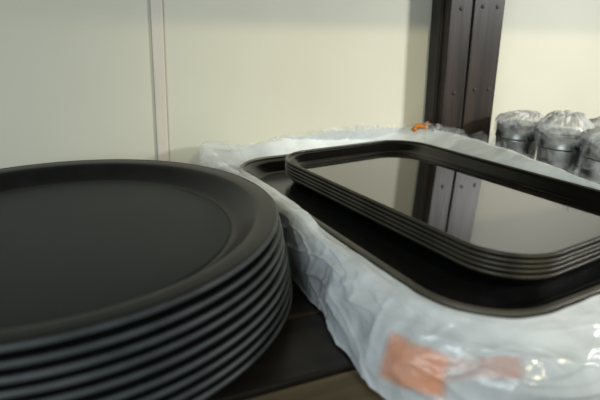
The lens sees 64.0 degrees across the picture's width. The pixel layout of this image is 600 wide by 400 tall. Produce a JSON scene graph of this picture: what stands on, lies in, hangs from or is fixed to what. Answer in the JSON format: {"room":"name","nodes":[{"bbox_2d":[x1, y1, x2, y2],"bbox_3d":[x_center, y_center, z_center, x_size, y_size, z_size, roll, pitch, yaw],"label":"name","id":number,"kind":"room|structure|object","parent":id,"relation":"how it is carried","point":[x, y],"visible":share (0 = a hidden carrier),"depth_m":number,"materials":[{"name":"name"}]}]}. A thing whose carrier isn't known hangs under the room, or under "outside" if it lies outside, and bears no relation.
{"room":"restaurant storage room","nodes":[
{"label":"restaurant storage room","id":0,"kind":"room"},
{"bbox_2d":[1,238,287,399],"bbox_3d":[-0.219,0.060,0.464,0.415,0.022,0.415,8,20,18],"label":"round tray","id":1,"kind":"object","parent":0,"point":[140,370],"visible":0.2,"depth_m":0.31,"materials":[{"name":"plastic"}]},
{"bbox_2d":[71,257,288,399],"bbox_3d":[-0.218,0.070,0.466,0.415,0.022,0.415,-6,21,-19],"label":"round tray","id":2,"kind":"object","parent":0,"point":[123,391],"visible":0.18,"depth_m":0.33,"materials":[{"name":"plastic"}]},
{"bbox_2d":[122,264,289,399],"bbox_3d":[-0.217,0.079,0.469,0.415,0.022,0.415,12,22,28],"label":"round tray","id":3,"kind":"object","parent":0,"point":[170,386],"visible":0.12,"depth_m":0.34,"materials":[{"name":"plastic"}]},
{"bbox_2d":[156,274,290,399],"bbox_3d":[-0.216,0.088,0.472,0.415,0.022,0.415,-3,20,-10],"label":"round tray","id":4,"kind":"object","parent":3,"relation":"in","point":[214,375],"visible":0.11,"depth_m":0.35,"materials":[{"name":"plastic"}]},
{"bbox_2d":[0,0,599,170],"bbox_3d":[-0.022,-0.263,0.790,3.800,2.300,0.081,-7,21,-22],"label":"wall","id":5,"kind":"structure","parent":0,"point":[77,79],"depth_m":0.74,"materials":[{"name":"beige paint"}]},
{"bbox_2d":[150,0,168,160],"bbox_3d":[-0.191,-0.406,0.615,0.046,0.920,0.004,-7,21,-22],"label":"trim","id":6,"kind":"structure","parent":5,"relation":"attached to","point":[156,6],"depth_m":0.69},
{"bbox_2d":[205,281,385,399],"bbox_3d":[0.059,0.097,0.562,3.300,0.026,0.571,-7,21,-22],"label":"wooden shelf","id":7,"kind":"object","parent":5,"relation":"attached to","point":[304,361],"visible":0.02,"depth_m":0.40,"materials":[{"name":"brown wood"}]},
{"bbox_2d":[184,280,292,399],"bbox_3d":[-0.215,0.097,0.477,0.415,0.022,0.415,16,24,37],"label":"round tray","id":8,"kind":"object","parent":7,"relation":"on","point":[234,373],"visible":0.05,"depth_m":0.37,"materials":[{"name":"plastic"}]},
{"bbox_2d":[424,0,504,143],"bbox_3d":[0.290,-0.343,0.826,0.149,0.634,0.045,-7,21,-22],"label":"post","id":9,"kind":"object","parent":7,"relation":"on","point":[464,45],"visible":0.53,"depth_m":0.84,"materials":[{"name":"brown metal"}]},
{"bbox_2d":[495,119,539,158],"bbox_3d":[0.394,-0.084,0.882,0.077,0.115,0.077,1,19,0],"label":"steel cup","id":10,"kind":"object","parent":7,"relation":"on","point":[518,138],"visible":0.51,"depth_m":0.84,"materials":[{"name":"silver metal"}]},
{"bbox_2d":[495,109,544,126],"bbox_3d":[0.395,-0.114,0.871,0.085,0.096,0.087,1,19,0],"label":"bag","id":11,"kind":"object","parent":10,"relation":"on","point":[528,116],"visible":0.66,"depth_m":0.84,"materials":[{"name":"white"}]},
{"bbox_2d":[536,127,585,176],"bbox_3d":[0.435,-0.058,0.810,0.077,0.115,0.077,19,26,41],"label":"steel cup","id":12,"kind":"object","parent":7,"relation":"on","point":[564,152],"visible":0.42,"depth_m":0.77,"materials":[{"name":"silver metal"}]},
{"bbox_2d":[537,110,593,135],"bbox_3d":[0.437,-0.094,0.797,0.087,0.107,0.087,1,19,0],"label":"bag","id":13,"kind":"object","parent":12,"relation":"on","point":[569,119],"visible":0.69,"depth_m":0.77,"materials":[{"name":"white"}]},
{"bbox_2d":[579,137,599,183],"bbox_3d":[0.471,-0.033,0.741,0.077,0.115,0.077,0,19,-2],"label":"steel cup","id":14,"kind":"object","parent":7,"relation":"on","point":[590,163],"visible":0.48,"depth_m":0.72,"materials":[{"name":"silver metal"}]},
{"bbox_2d":[583,126,599,143],"bbox_3d":[0.471,-0.065,0.731,0.086,0.097,0.086,1,19,0],"label":"bag","id":15,"kind":"object","parent":14,"relation":"on","point":[592,135],"visible":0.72,"depth_m":0.71,"materials":[{"name":"white"}]},
{"bbox_3d":[0.521,-0.063,0.829,0.077,0.115,0.077,18,25,40],"label":"steel cup","id":16,"kind":"object","parent":7,"relation":"on","visible":0},
{"bbox_2d":[589,116,599,127],"bbox_3d":[0.522,-0.093,0.817,0.085,0.095,0.089,1,19,0],"label":"bag","id":17,"kind":"object","parent":16,"relation":"on","point":[596,121],"visible":0.19,"depth_m":0.80,"materials":[{"name":"white"}]},
{"bbox_2d":[222,121,599,399],"bbox_3d":[0.162,0.013,0.587,0.455,0.114,0.591,-8,21,-24],"label":"plastic bag","id":18,"kind":"object","parent":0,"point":[405,344],"visible":0.73,"depth_m":0.36,"materials":[{"name":"white"}]},
{"bbox_2d":[384,338,444,393],"bbox_3d":[0.082,0.122,0.347,0.067,0.049,0.017,16,24,37],"label":"print","id":19,"kind":"object","parent":18,"relation":"attached to","point":[411,365],"depth_m":0.34,"materials":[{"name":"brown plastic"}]},
{"bbox_2d":[239,173,599,317],"bbox_3d":[0.149,0.011,0.599,0.330,0.023,0.490,-9,22,-27],"label":"rectangular tray","id":20,"kind":"object","parent":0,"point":[239,173],"visible":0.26,"depth_m":0.40,"materials":[{"name":"black plastic"}]},
{"bbox_2d":[239,154,599,318],"bbox_3d":[0.149,0.002,0.596,0.330,0.023,0.490,-9,22,-27],"label":"rectangular tray","id":21,"kind":"object","parent":20,"relation":"on","point":[430,277],"visible":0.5,"depth_m":0.44,"materials":[{"name":"black plastic"}]},
{"bbox_3d":[0.149,0.019,0.602,0.330,0.023,0.490,-9,22,-27],"label":"rectangular tray","id":22,"kind":"object","parent":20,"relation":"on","visible":0},
{"bbox_2d":[0,236,284,399],"bbox_3d":[-0.222,0.051,0.460,0.415,0.022,0.415,-10,22,-28],"label":"round tray","id":23,"kind":"object","parent":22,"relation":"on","point":[91,372],"visible":0.2,"depth_m":0.30,"materials":[{"name":"plastic"}]},
{"bbox_2d":[0,216,280,369],"bbox_3d":[-0.225,0.033,0.453,0.415,0.022,0.415,-15,25,-37],"label":"round tray","id":24,"kind":"object","parent":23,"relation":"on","point":[53,351],"visible":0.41,"depth_m":0.30,"materials":[{"name":"plastic"}]},
{"bbox_2d":[0,159,278,352],"bbox_3d":[-0.228,0.024,0.451,0.415,0.022,0.415,1,19,0],"label":"round tray","id":25,"kind":"object","parent":24,"relation":"on","point":[87,247],"visible":1,"depth_m":0.44,"materials":[{"name":"black plastic"}]},
{"bbox_2d":[0,225,282,384],"bbox_3d":[-0.223,0.043,0.457,0.415,0.022,0.415,4,20,9],"label":"round tray","id":26,"kind":"object","parent":23,"relation":"on","point":[99,355],"visible":0.24,"depth_m":0.30,"materials":[{"name":"plastic"}]},
{"bbox_2d":[285,171,599,284],"bbox_3d":[0.175,-0.002,0.611,0.262,0.017,0.411,-11,22,-30],"label":"rectangular tray","id":27,"kind":"object","parent":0,"point":[478,272],"visible":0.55,"depth_m":0.44,"materials":[{"name":"black plastic"}]},
{"bbox_2d":[285,168,599,274],"bbox_3d":[0.175,-0.007,0.611,0.262,0.017,0.411,-11,22,-30],"label":"rectangular tray","id":28,"kind":"object","parent":27,"relation":"on","point":[445,249],"visible":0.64,"depth_m":0.43,"materials":[{"name":"black plastic"}]},
{"bbox_2d":[285,161,599,263],"bbox_3d":[0.176,-0.015,0.607,0.262,0.017,0.411,-11,22,-30],"label":"rectangular tray","id":29,"kind":"object","parent":28,"relation":"on","point":[432,233],"visible":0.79,"depth_m":0.43,"materials":[{"name":"black plastic"}]},
{"bbox_2d":[285,140,599,258],"bbox_3d":[0.175,-0.020,0.606,0.262,0.017,0.411,-11,22,-30],"label":"rectangular tray","id":30,"kind":"object","parent":29,"relation":"on","point":[476,203],"visible":0.94,"depth_m":0.58,"materials":[{"name":"black plastic"}]},
{"bbox_2d":[285,164,599,268],"bbox_3d":[0.175,-0.011,0.609,0.262,0.017,0.411,-11,22,-30],"label":"rectangular tray","id":31,"kind":"object","parent":28,"relation":"on","point":[474,257],"visible":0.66,"depth_m":0.43,"materials":[{"name":"black plastic"}]}
]}

